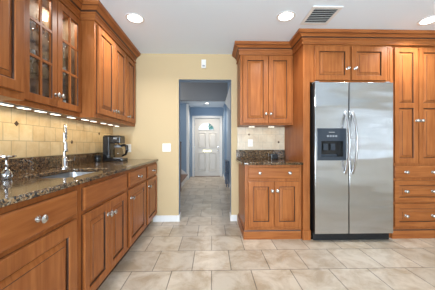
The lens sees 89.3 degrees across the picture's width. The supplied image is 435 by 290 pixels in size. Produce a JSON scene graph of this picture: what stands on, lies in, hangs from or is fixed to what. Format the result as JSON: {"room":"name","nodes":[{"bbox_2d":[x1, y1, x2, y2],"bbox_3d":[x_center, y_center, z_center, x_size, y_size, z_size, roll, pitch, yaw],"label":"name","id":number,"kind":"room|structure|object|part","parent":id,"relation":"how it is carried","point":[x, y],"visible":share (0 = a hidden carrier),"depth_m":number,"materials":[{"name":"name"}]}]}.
{"room":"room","nodes":[
{"label":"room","id":0,"kind":"room"},
{"bbox_2d":[180,103,186,171],"bbox_3d":[-1.688,-0.680,7.100,1.380,3.600,0.120,0,0,-1],"label":"wall","id":1,"kind":"structure","parent":0,"point":[182,105],"depth_m":7.06,"materials":[{"name":"blue paint"}]},
{"bbox_2d":[189,105,190,177],"bbox_3d":[-1.007,-0.109,7.492,0.120,2.458,0.630,0,0,-1],"label":"wall","id":2,"kind":"structure","parent":0,"point":[189,105],"depth_m":7.43,"materials":[{"name":"blue paint"}]},
{"bbox_2d":[186,104,188,179],"bbox_3d":[-0.960,-0.099,7.108,0.075,2.438,0.140,0,0,-1],"label":"trim","id":3,"kind":"structure","parent":2,"relation":"attached to","point":[187,105],"depth_m":7.04,"materials":[{"name":"white wood"}]},
{"bbox_2d":[113,53,284,221],"bbox_3d":[0.917,-0.109,3.339,5.200,2.458,0.150,0,0,-1],"label":"wall","id":4,"kind":"structure","parent":0,"point":[159,77],"depth_m":3.22,"materials":[{"name":"beige paint"}]},
{"bbox_2d":[0,152,103,174],"bbox_3d":[-1.486,0.152,1.903,0.021,0.106,2.599,0,0,-1],"label":"backsplash","id":5,"kind":"structure","parent":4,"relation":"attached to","point":[17,165],"depth_m":1.83,"materials":[{"name":"brown stone"}]},
{"bbox_2d":[0,106,112,158],"bbox_3d":[-1.492,-0.083,1.913,0.012,0.362,2.579,0,0,-1],"label":"tile backsplash","id":6,"kind":"structure","parent":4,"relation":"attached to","point":[23,134],"depth_m":1.87,"materials":[{"name":"beige tile"}]},
{"bbox_2d":[100,53,135,126],"bbox_3d":[-1.329,-0.738,3.022,0.389,0.945,0.368,0,0,-1],"label":"upper cabinet","id":7,"kind":"object","parent":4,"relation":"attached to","point":[130,121],"visible":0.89,"depth_m":2.99,"materials":[{"name":"brown wood"}]},
{"bbox_2d":[59,0,140,63],"bbox_3d":[-1.198,-1.262,1.920,0.217,0.148,2.578,0,0,-1],"label":"crown molding","id":8,"kind":"structure","parent":7,"relation":"attached to","point":[94,10],"depth_m":2.18,"materials":[{"name":"brown wood"}]},
{"bbox_3d":[-1.186,-0.736,3.008,0.022,0.858,0.326,0,0,-1],"label":"door","id":9,"kind":"part","parent":7,"relation":"part of","materials":[{"name":"brown wood"}]},
{"bbox_2d":[162,144,170,151],"bbox_3d":[-0.746,0.038,3.217,0.118,0.118,0.010,0,0,-1],"label":"light switch","id":10,"kind":"object","parent":4,"relation":"attached to","point":[165,147],"visible":1,"depth_m":3.21,"materials":[{"name":"white plastic"}]},
{"bbox_2d":[153,212,180,221],"bbox_3d":[-0.749,1.075,3.290,0.387,0.090,0.164,0,0,-1],"label":"baseboard","id":11,"kind":"structure","parent":4,"relation":"attached to","point":[158,218],"depth_m":3.21,"materials":[{"name":"white wood"}]},
{"bbox_2d":[201,60,205,67],"bbox_3d":[-0.202,-1.185,3.217,0.067,0.120,0.037,0,0,-1],"label":"door chime","id":12,"kind":"object","parent":4,"relation":"attached to","point":[203,62],"visible":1,"depth_m":3.20,"materials":[{"name":"white plastic"}]},
{"bbox_2d":[229,212,236,220],"bbox_3d":[0.236,1.075,3.315,0.099,0.090,0.164,0,0,-1],"label":"baseboard","id":13,"kind":"structure","parent":4,"relation":"attached to","point":[232,217],"depth_m":3.23,"materials":[{"name":"white wood"}]},
{"bbox_2d":[236,150,284,158],"bbox_3d":[0.633,0.138,3.245,0.716,0.134,0.021,0,0,-1],"label":"backsplash","id":14,"kind":"structure","parent":4,"relation":"attached to","point":[240,154],"depth_m":3.23,"materials":[{"name":"brown stone"}]},
{"bbox_2d":[237,127,283,149],"bbox_3d":[0.642,-0.097,3.251,0.698,0.334,0.012,0,0,-1],"label":"tile backsplash","id":15,"kind":"structure","parent":4,"relation":"attached to","point":[264,138],"depth_m":3.25,"materials":[{"name":"beige tile"}]},
{"bbox_2d":[248,139,252,146],"bbox_3d":[0.484,-0.030,3.240,0.070,0.105,0.008,0,0,-1],"label":"outlet","id":16,"kind":"object","parent":15,"relation":"attached to","point":[250,141],"visible":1,"depth_m":3.24,"materials":[{"name":"white plastic"}]},
{"bbox_2d":[237,55,292,126],"bbox_3d":[0.647,-0.738,3.052,0.702,0.945,0.406,0,0,-1],"label":"upper cabinet","id":17,"kind":"object","parent":4,"relation":"attached to","point":[264,82],"visible":0.98,"depth_m":2.90,"materials":[{"name":"brown wood"}]},
{"bbox_3d":[0.499,-0.731,2.897,0.333,0.888,0.022,0,0,-1],"label":"door","id":18,"kind":"part","parent":17,"relation":"part of","materials":[{"name":"brown wood"}]},
{"bbox_3d":[0.825,-0.731,2.905,0.306,0.888,0.022,0,0,-1],"label":"door","id":19,"kind":"part","parent":17,"relation":"part of","materials":[{"name":"brown wood"}]},
{"bbox_2d":[232,28,434,63],"bbox_3d":[1.451,-1.262,2.682,2.671,0.148,0.554,0,0,14],"label":"crown molding","id":20,"kind":"structure","parent":4,"relation":"attached to","point":[306,36],"depth_m":2.60,"materials":[{"name":"brown wood"}]},
{"bbox_2d":[180,101,224,106],"bbox_3d":[-0.832,-1.388,7.266,3.100,0.100,1.090,0,0,-1],"label":"ceiling","id":21,"kind":"structure","parent":0,"point":[191,103],"depth_m":7.09,"materials":[{"name":"white paint"}]},
{"bbox_2d":[180,82,227,100],"bbox_3d":[-1.031,-1.909,6.656,2.670,1.142,0.120,0,0,-1],"label":"wall header","id":22,"kind":"structure","parent":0,"point":[189,91],"depth_m":6.61,"materials":[{"name":"grey paint"}]},
{"bbox_2d":[191,107,222,176],"bbox_3d":[-0.162,-0.109,7.903,1.830,2.458,0.150,0,0,-1],"label":"wall","id":23,"kind":"structure","parent":0,"point":[195,111],"depth_m":7.83,"materials":[{"name":"blue paint"}]},
{"bbox_2d":[194,118,219,176],"bbox_3d":[-0.364,0.082,7.838,0.912,2.074,0.131,0,0,-1],"label":"door","id":24,"kind":"structure","parent":23,"relation":"in","point":[207,142],"depth_m":7.85,"materials":[{"name":"white wood"}]},
{"bbox_3d":[-0.553,0.590,7.840,0.285,0.660,0.026,0,0,-1],"label":"panel","id":25,"kind":"part","parent":24,"relation":"part of","materials":[{"name":"white wood"}]},
{"bbox_3d":[-0.553,-0.170,7.840,0.285,0.540,0.026,0,0,-1],"label":"panel","id":26,"kind":"part","parent":24,"relation":"part of","materials":[{"name":"white wood"}]},
{"bbox_3d":[-0.173,0.590,7.849,0.285,0.660,0.026,0,0,-1],"label":"panel","id":27,"kind":"part","parent":24,"relation":"part of","materials":[{"name":"white wood"}]},
{"bbox_3d":[-0.173,-0.170,7.849,0.285,0.540,0.026,0,0,-1],"label":"panel","id":28,"kind":"part","parent":24,"relation":"part of","materials":[{"name":"white wood"}]},
{"bbox_2d":[192,116,221,176],"bbox_3d":[-0.363,0.043,7.813,1.065,2.155,0.020,0,0,-1],"label":"trim","id":29,"kind":"structure","parent":23,"relation":"attached to","point":[193,117],"depth_m":7.80,"materials":[{"name":"white wood"}]},
{"bbox_2d":[223,104,226,176],"bbox_3d":[0.486,-0.109,7.479,0.555,2.458,0.730,0,0,-1],"label":"wall","id":30,"kind":"structure","parent":0,"point":[225,105],"depth_m":7.11,"materials":[{"name":"blue paint"}]},
{"bbox_2d":[227,83,229,182],"bbox_3d":[0.389,-0.680,5.256,0.100,3.600,3.710,0,0,-1],"label":"wall","id":31,"kind":"structure","parent":0,"point":[228,109],"depth_m":6.27,"materials":[{"name":"blue paint"}]},
{"bbox_2d":[225,87,229,108],"bbox_3d":[0.297,-0.954,5.409,0.073,0.708,2.400,0,0,-1],"label":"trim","id":32,"kind":"structure","parent":31,"relation":"attached to","point":[227,101],"depth_m":5.27,"materials":[{"name":"white"}]},
{"bbox_2d":[98,176,434,289],"bbox_3d":[0.691,1.170,2.368,6.100,0.100,11.500,0,0,-1],"label":"floor","id":33,"kind":"structure","parent":0,"point":[205,250],"depth_m":2.13,"materials":[{"name":"tile"}]},
{"bbox_2d":[0,185,77,289],"bbox_3d":[-1.126,0.678,0.983,0.693,0.884,0.700,0,0,-1],"label":"base cabinet","id":34,"kind":"object","parent":33,"relation":"on","point":[39,235],"visible":0.98,"depth_m":1.02,"materials":[{"name":"brown wood"}]},
{"bbox_3d":[-0.832,0.340,1.005,0.022,0.144,0.601,0,0,-1],"label":"drawer","id":35,"kind":"part","parent":34,"relation":"part of","materials":[{"name":"brown wood"}]},
{"bbox_3d":[-0.832,0.717,1.005,0.022,0.557,0.601,0,0,-1],"label":"door","id":36,"kind":"part","parent":34,"relation":"part of","materials":[{"name":"brown wood"}]},
{"bbox_3d":[-0.801,0.338,1.006,0.041,0.039,0.039,0,0,-1],"label":"knob","id":37,"kind":"part","parent":34,"relation":"part of","materials":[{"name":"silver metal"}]},
{"bbox_2d":[78,171,126,289],"bbox_3d":[-1.144,0.678,1.709,0.693,0.884,0.748,0,0,-1],"label":"base cabinet","id":38,"kind":"object","parent":33,"relation":"on","point":[102,202],"visible":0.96,"depth_m":1.57,"materials":[{"name":"brown wood"}]},
{"bbox_3d":[-0.846,0.717,1.547,0.022,0.557,0.335,0,0,-1],"label":"door","id":39,"kind":"part","parent":38,"relation":"part of","materials":[{"name":"brown wood"}]},
{"bbox_3d":[-0.850,0.340,1.716,0.022,0.144,0.674,0,0,-1],"label":"false drawer","id":40,"kind":"part","parent":38,"relation":"part of","materials":[{"name":"brown wood"}]},
{"bbox_3d":[-0.854,0.717,1.886,0.022,0.557,0.335,0,0,-1],"label":"door","id":41,"kind":"part","parent":38,"relation":"part of","materials":[{"name":"brown wood"}]},
{"bbox_2d":[119,165,145,261],"bbox_3d":[-1.161,0.678,2.385,0.693,0.884,0.600,0,0,-1],"label":"base cabinet","id":42,"kind":"object","parent":33,"relation":"on","point":[135,177],"visible":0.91,"depth_m":2.31,"materials":[{"name":"brown wood"}]},
{"bbox_3d":[-0.867,0.340,2.394,0.022,0.144,0.526,0,0,-1],"label":"drawer","id":43,"kind":"part","parent":42,"relation":"part of","materials":[{"name":"brown wood"}]},
{"bbox_3d":[-0.867,0.717,2.394,0.022,0.557,0.526,0,0,-1],"label":"door","id":44,"kind":"part","parent":42,"relation":"part of","materials":[{"name":"brown wood"}]},
{"bbox_2d":[140,162,156,234],"bbox_3d":[-1.175,0.678,2.948,0.693,0.884,0.522,0,0,-1],"label":"base cabinet","id":45,"kind":"object","parent":33,"relation":"on","point":[151,169],"visible":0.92,"depth_m":2.90,"materials":[{"name":"brown wood"}]},
{"bbox_2d":[0,159,157,207],"bbox_3d":[-1.165,0.220,1.911,0.664,0.030,2.599,0,0,-1],"label":"countertop","id":46,"kind":"structure","parent":45,"relation":"on","point":[23,186],"depth_m":1.35,"materials":[{"name":"stone"}]},
{"bbox_2d":[0,155,16,179],"bbox_3d":[-1.261,0.131,1.314,0.092,0.147,0.092,0,0,-1],"label":"soap dispenser","id":47,"kind":"object","parent":46,"relation":"on","point":[5,157],"visible":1,"depth_m":1.30,"materials":[{"name":"silver glass"}]},
{"bbox_3d":[-1.261,0.111,1.314,0.024,0.068,0.024,0,0,-1],"label":"stem","id":48,"kind":"part","parent":47,"relation":"part of","materials":[{"name":"silver metal"}]},
{"bbox_2d":[41,172,92,177],"bbox_3d":[-1.103,0.324,1.648,0.366,0.176,0.574,0,0,-1],"label":"sink","id":49,"kind":"object","parent":46,"relation":"in","point":[68,174],"visible":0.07,"depth_m":1.88,"materials":[{"name":"silver metal"}]},
{"bbox_2d":[60,124,75,168],"bbox_3d":[-1.313,0.013,1.915,0.138,0.382,0.092,0,0,34],"label":"faucet","id":50,"kind":"object","parent":46,"relation":"on","point":[64,160],"visible":0.99,"depth_m":1.91,"materials":[{"name":"silver metal"}]},
{"bbox_3d":[-1.315,-0.036,1.897,0.023,0.282,0.112,0,0,-40],"label":"spout","id":51,"kind":"part","parent":50,"relation":"part of","materials":[{"name":"silver metal"}]},
{"bbox_2d":[94,155,100,161],"bbox_3d":[-1.452,0.161,2.665,0.070,0.088,0.070,0,0,-1],"label":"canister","id":52,"kind":"object","parent":46,"relation":"on","point":[97,158],"visible":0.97,"depth_m":2.64,"materials":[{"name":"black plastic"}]},
{"bbox_2d":[102,135,127,160],"bbox_3d":[-1.286,0.042,2.834,0.306,0.325,0.170,0,0,-1],"label":"coffee maker","id":53,"kind":"object","parent":46,"relation":"on","point":[109,141],"visible":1,"depth_m":2.76,"materials":[{"name":"black plastic"}]},
{"bbox_3d":[-1.396,0.029,2.831,0.080,0.280,0.166,0,0,-1],"label":"water tank","id":54,"kind":"part","parent":53,"relation":"part of","materials":[{"name":"black plastic"}]},
{"bbox_3d":[-1.188,0.065,2.807,0.113,0.165,0.037,0,0,15],"label":"handle","id":55,"kind":"part","parent":53,"relation":"part of","materials":[{"name":"black plastic"}]},
{"bbox_3d":[-0.881,0.340,2.962,0.022,0.144,0.463,0,0,-1],"label":"drawer","id":56,"kind":"part","parent":45,"relation":"part of","materials":[{"name":"brown wood"}]},
{"bbox_3d":[-0.881,0.717,2.962,0.022,0.557,0.463,0,0,-1],"label":"door","id":57,"kind":"part","parent":45,"relation":"part of","materials":[{"name":"brown wood"}]},
{"bbox_2d":[180,141,181,190],"bbox_3d":[-0.898,0.515,5.319,0.060,1.210,0.060,0,0,-1],"label":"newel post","id":58,"kind":"object","parent":33,"relation":"on","point":[180,141],"visible":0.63,"depth_m":5.30,"materials":[{"name":"brown wood"}]},
{"bbox_3d":[-0.898,0.560,5.319,0.040,1.120,0.040,0,0,-1],"label":"post","id":59,"kind":"part","parent":58,"relation":"part of","materials":[{"name":"white wood"}]},
{"bbox_2d":[181,169,187,187],"bbox_3d":[-1.483,0.644,6.196,1.105,0.949,1.693,0,0,-1],"label":"staircase","id":60,"kind":"structure","parent":33,"relation":"on","point":[184,177],"depth_m":6.64,"materials":[{"name":"white"}]},
{"bbox_2d":[225,160,228,186],"bbox_3d":[0.259,0.775,6.108,0.082,0.690,0.540,0,0,-1],"label":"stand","id":61,"kind":"object","parent":33,"relation":"on","point":[226,161],"visible":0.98,"depth_m":5.86,"materials":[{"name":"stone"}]},
{"bbox_2d":[237,163,300,239],"bbox_3d":[0.650,0.678,2.910,0.699,0.884,0.689,0,0,-1],"label":"base cabinet","id":62,"kind":"object","parent":33,"relation":"on","point":[269,195],"visible":0.98,"depth_m":2.61,"materials":[{"name":"brown wood"}]},
{"bbox_3d":[0.517,0.704,2.615,0.305,0.536,0.022,0,0,-1],"label":"door","id":63,"kind":"part","parent":62,"relation":"part of","materials":[{"name":"brown wood"}]},
{"bbox_3d":[0.643,1.062,2.924,0.685,0.116,0.627,0,0,-1],"label":"molding","id":64,"kind":"part","parent":62,"relation":"part of","materials":[{"name":"brown wood"}]},
{"bbox_2d":[236,159,302,164],"bbox_3d":[0.640,0.220,2.916,0.722,0.030,0.679,0,0,-1],"label":"countertop","id":65,"kind":"structure","parent":62,"relation":"on","point":[241,161],"depth_m":2.59,"materials":[{"name":"stone"}]},
{"bbox_2d":[271,154,277,158],"bbox_3d":[0.820,0.165,3.175,0.093,0.080,0.053,0,0,-1],"label":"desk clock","id":66,"kind":"object","parent":65,"relation":"on","point":[273,156],"visible":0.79,"depth_m":3.15,"materials":[{"name":"black plastic"}]},
{"bbox_3d":[0.672,0.333,2.619,0.614,0.130,0.022,0,0,-1],"label":"drawer","id":67,"kind":"part","parent":62,"relation":"part of","materials":[{"name":"brown wood"}]},
{"bbox_3d":[0.826,0.704,2.622,0.305,0.536,0.022,0,0,-1],"label":"door","id":68,"kind":"part","parent":62,"relation":"part of","materials":[{"name":"brown wood"}]},
{"bbox_2d":[285,44,391,239],"bbox_3d":[1.535,-0.045,2.916,1.082,2.330,0.723,0,0,-1],"label":"enclosure","id":69,"kind":"object","parent":33,"relation":"on","point":[311,63],"visible":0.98,"depth_m":2.60,"materials":[{"name":"brown wood"}]},
{"bbox_3d":[1.016,-0.045,2.945,0.022,2.330,0.638,0,0,-1],"label":"panel","id":70,"kind":"part","parent":69,"relation":"part of","materials":[{"name":"brown wood"}]},
{"bbox_3d":[1.355,-0.965,2.602,0.424,0.400,0.022,0,0,-1],"label":"door","id":71,"kind":"part","parent":69,"relation":"part of","materials":[{"name":"brown wood"}]},
{"bbox_3d":[1.793,-0.965,2.613,0.416,0.400,0.022,0,0,-1],"label":"door","id":72,"kind":"part","parent":69,"relation":"part of","materials":[{"name":"brown wood"}]},
{"bbox_2d":[310,81,392,239],"bbox_3d":[1.569,0.192,2.839,0.918,1.856,0.802,0,0,-1],"label":"refrigerator","id":73,"kind":"object","parent":33,"relation":"on","point":[351,123],"visible":0.99,"depth_m":2.54,"materials":[{"name":"silver metal"}]},
{"bbox_3d":[1.313,0.150,2.558,0.392,1.744,0.062,0,0,-1],"label":"freezer door","id":74,"kind":"part","parent":73,"relation":"part of","materials":[{"name":"silver metal"}]},
{"bbox_3d":[1.470,-0.025,2.490,0.027,0.723,0.107,0,0,-1],"label":"handle","id":75,"kind":"part","parent":73,"relation":"part of","materials":[{"name":"silver metal"}]},
{"bbox_3d":[1.555,-0.025,2.492,0.027,0.723,0.107,0,0,-1],"label":"handle","id":76,"kind":"part","parent":73,"relation":"part of","materials":[{"name":"silver metal"}]},
{"bbox_3d":[1.776,0.150,2.569,0.516,1.744,0.062,0,0,-1],"label":"fridge door","id":77,"kind":"part","parent":73,"relation":"part of","materials":[{"name":"silver metal"}]},
{"bbox_2d":[390,46,434,238],"bbox_3d":[2.417,-0.045,2.946,0.680,2.330,0.707,0,0,-1],"label":"pantry cabinet","id":78,"kind":"object","parent":33,"relation":"on","point":[413,67],"visible":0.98,"depth_m":2.63,"materials":[{"name":"brown wood"}]},
{"bbox_3d":[2.262,-0.475,2.640,0.286,1.380,0.022,0,0,-1],"label":"door","id":79,"kind":"part","parent":78,"relation":"part of","materials":[{"name":"brown wood"}]},
{"bbox_3d":[2.425,1.062,2.645,0.680,0.116,0.018,0,0,-1],"label":"molding","id":80,"kind":"part","parent":78,"relation":"part of","materials":[{"name":"brown wood"}]},
{"bbox_3d":[2.410,0.843,2.644,0.582,0.270,0.022,0,0,-1],"label":"drawer","id":81,"kind":"part","parent":78,"relation":"part of","materials":[{"name":"brown wood"}]},
{"bbox_3d":[2.410,0.556,2.644,0.582,0.256,0.022,0,0,-1],"label":"drawer","id":82,"kind":"part","parent":78,"relation":"part of","materials":[{"name":"brown wood"}]},
{"bbox_3d":[2.410,0.324,2.644,0.582,0.144,0.022,0,0,-1],"label":"drawer","id":83,"kind":"part","parent":78,"relation":"part of","materials":[{"name":"brown wood"}]},
{"bbox_3d":[2.558,-0.475,2.648,0.286,1.380,0.022,0,0,-1],"label":"door","id":84,"kind":"part","parent":78,"relation":"part of","materials":[{"name":"brown wood"}]},
{"bbox_2d":[99,0,434,53],"bbox_3d":[1.074,-1.398,0.047,5.350,0.120,6.740,0,0,-1],"label":"ceiling","id":85,"kind":"structure","parent":0,"point":[168,26],"depth_m":2.36,"materials":[{"name":"white paint"}]},
{"bbox_2d":[125,13,143,23],"bbox_3d":[-0.870,-1.334,2.321,0.190,0.006,0.190,0,0,-1],"label":"recessed light","id":86,"kind":"object","parent":85,"relation":"in","point":[135,18],"visible":1,"depth_m":2.32,"materials":[{"name":"white"}]},
{"bbox_2d":[277,11,295,21],"bbox_3d":[0.711,-1.334,2.285,0.190,0.006,0.190,0,0,-1],"label":"recessed light","id":87,"kind":"object","parent":85,"relation":"in","point":[285,16],"visible":1,"depth_m":2.28,"materials":[{"name":"white glass"}]},
{"bbox_2d":[300,6,342,24],"bbox_3d":[1.063,-1.331,2.275,0.294,0.013,0.315,0,0,-1],"label":"ceiling vent","id":88,"kind":"object","parent":85,"relation":"in","point":[318,15],"visible":1,"depth_m":2.25,"materials":[{"name":"white metal"}]},
{"bbox_2d":[417,15,434,25],"bbox_3d":[2.267,-1.334,2.358,0.190,0.006,0.190,0,0,-1],"label":"recessed light","id":89,"kind":"object","parent":85,"relation":"in","point":[431,19],"visible":1,"depth_m":2.38,"materials":[{"name":"white glass"}]},
{"bbox_3d":[-1.523,-0.109,-0.093,0.150,2.458,6.590,0,0,-1],"label":"wall","id":90,"kind":"structure","parent":0,"visible":0},
{"bbox_2d":[0,0,23,100],"bbox_3d":[-1.278,-0.738,0.971,0.389,0.945,0.685,0,0,-1],"label":"upper cabinet","id":91,"kind":"object","parent":90,"relation":"attached to","point":[11,11],"visible":1,"depth_m":1.23,"materials":[{"name":"brown wood"}]},
{"bbox_2d":[0,0,80,116],"bbox_3d":[-1.366,-0.738,1.704,0.249,0.945,0.781,0,0,-1],"label":"upper cabinet","id":92,"kind":"object","parent":90,"relation":"attached to","point":[62,27],"visible":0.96,"depth_m":1.80,"materials":[{"name":"brown wood"}]},
{"bbox_2d":[0,102,14,105],"bbox_3d":[-1.355,-0.259,1.407,0.044,0.011,0.090,0,0,-1],"label":"light","id":93,"kind":"object","parent":92,"relation":"attached to","point":[1,103],"visible":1,"depth_m":1.40,"materials":[{"name":"grey plastic"}]},
{"bbox_2d":[15,106,31,109],"bbox_3d":[-1.359,-0.259,1.547,0.044,0.011,0.090,0,0,-1],"label":"light","id":94,"kind":"object","parent":92,"relation":"attached to","point":[20,107],"visible":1,"depth_m":1.53,"materials":[{"name":"grey plastic"}]},
{"bbox_2d":[30,18,37,42],"bbox_3d":[-1.397,-0.866,1.656,0.074,0.170,0.072,0,0,-1],"label":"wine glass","id":95,"kind":"object","parent":92,"relation":"on","point":[32,30],"visible":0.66,"depth_m":1.66,"materials":[{"name":"clear glass"}]},
{"bbox_2d":[30,50,37,73],"bbox_3d":[-1.397,-0.626,1.656,0.074,0.170,0.072,0,0,-1],"label":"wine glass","id":96,"kind":"object","parent":92,"relation":"on","point":[35,50],"visible":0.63,"depth_m":1.66,"materials":[{"name":"clear glass"}]},
{"bbox_2d":[34,23,44,46],"bbox_3d":[-1.399,-0.866,1.731,0.074,0.170,0.072,0,0,-1],"label":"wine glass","id":97,"kind":"object","parent":92,"relation":"on","point":[35,23],"visible":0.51,"depth_m":1.73,"materials":[{"name":"clear glass"}]},
{"bbox_2d":[34,53,44,76],"bbox_3d":[-1.399,-0.626,1.731,0.074,0.170,0.072,0,0,-1],"label":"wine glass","id":98,"kind":"object","parent":92,"relation":"on","point":[35,53],"visible":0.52,"depth_m":1.73,"materials":[{"name":"clear glass"}]},
{"bbox_3d":[-1.291,-0.739,1.603,0.022,0.872,0.325,0,0,-1],"label":"glass door","id":99,"kind":"part","parent":92,"relation":"part of","materials":[{"name":"brown wood"}]},
{"bbox_3d":[-1.300,-0.739,1.932,0.022,0.872,0.325,0,0,-1],"label":"glass door","id":100,"kind":"part","parent":92,"relation":"part of","materials":[{"name":"brown wood"}]},
{"bbox_2d":[62,20,125,123],"bbox_3d":[-1.315,-0.738,2.467,0.389,0.945,0.738,0,0,-1],"label":"upper cabinet","id":101,"kind":"object","parent":90,"relation":"attached to","point":[103,62],"visible":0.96,"depth_m":2.21,"materials":[{"name":"brown wood"}]},
{"bbox_3d":[-1.169,-0.736,2.313,0.022,0.858,0.354,0,0,-1],"label":"door","id":102,"kind":"part","parent":101,"relation":"part of","materials":[{"name":"brown wood"}]},
{"bbox_3d":[-1.178,-0.736,2.664,0.022,0.858,0.339,0,0,-1],"label":"door","id":103,"kind":"part","parent":101,"relation":"part of","materials":[{"name":"brown wood"}]}
]}

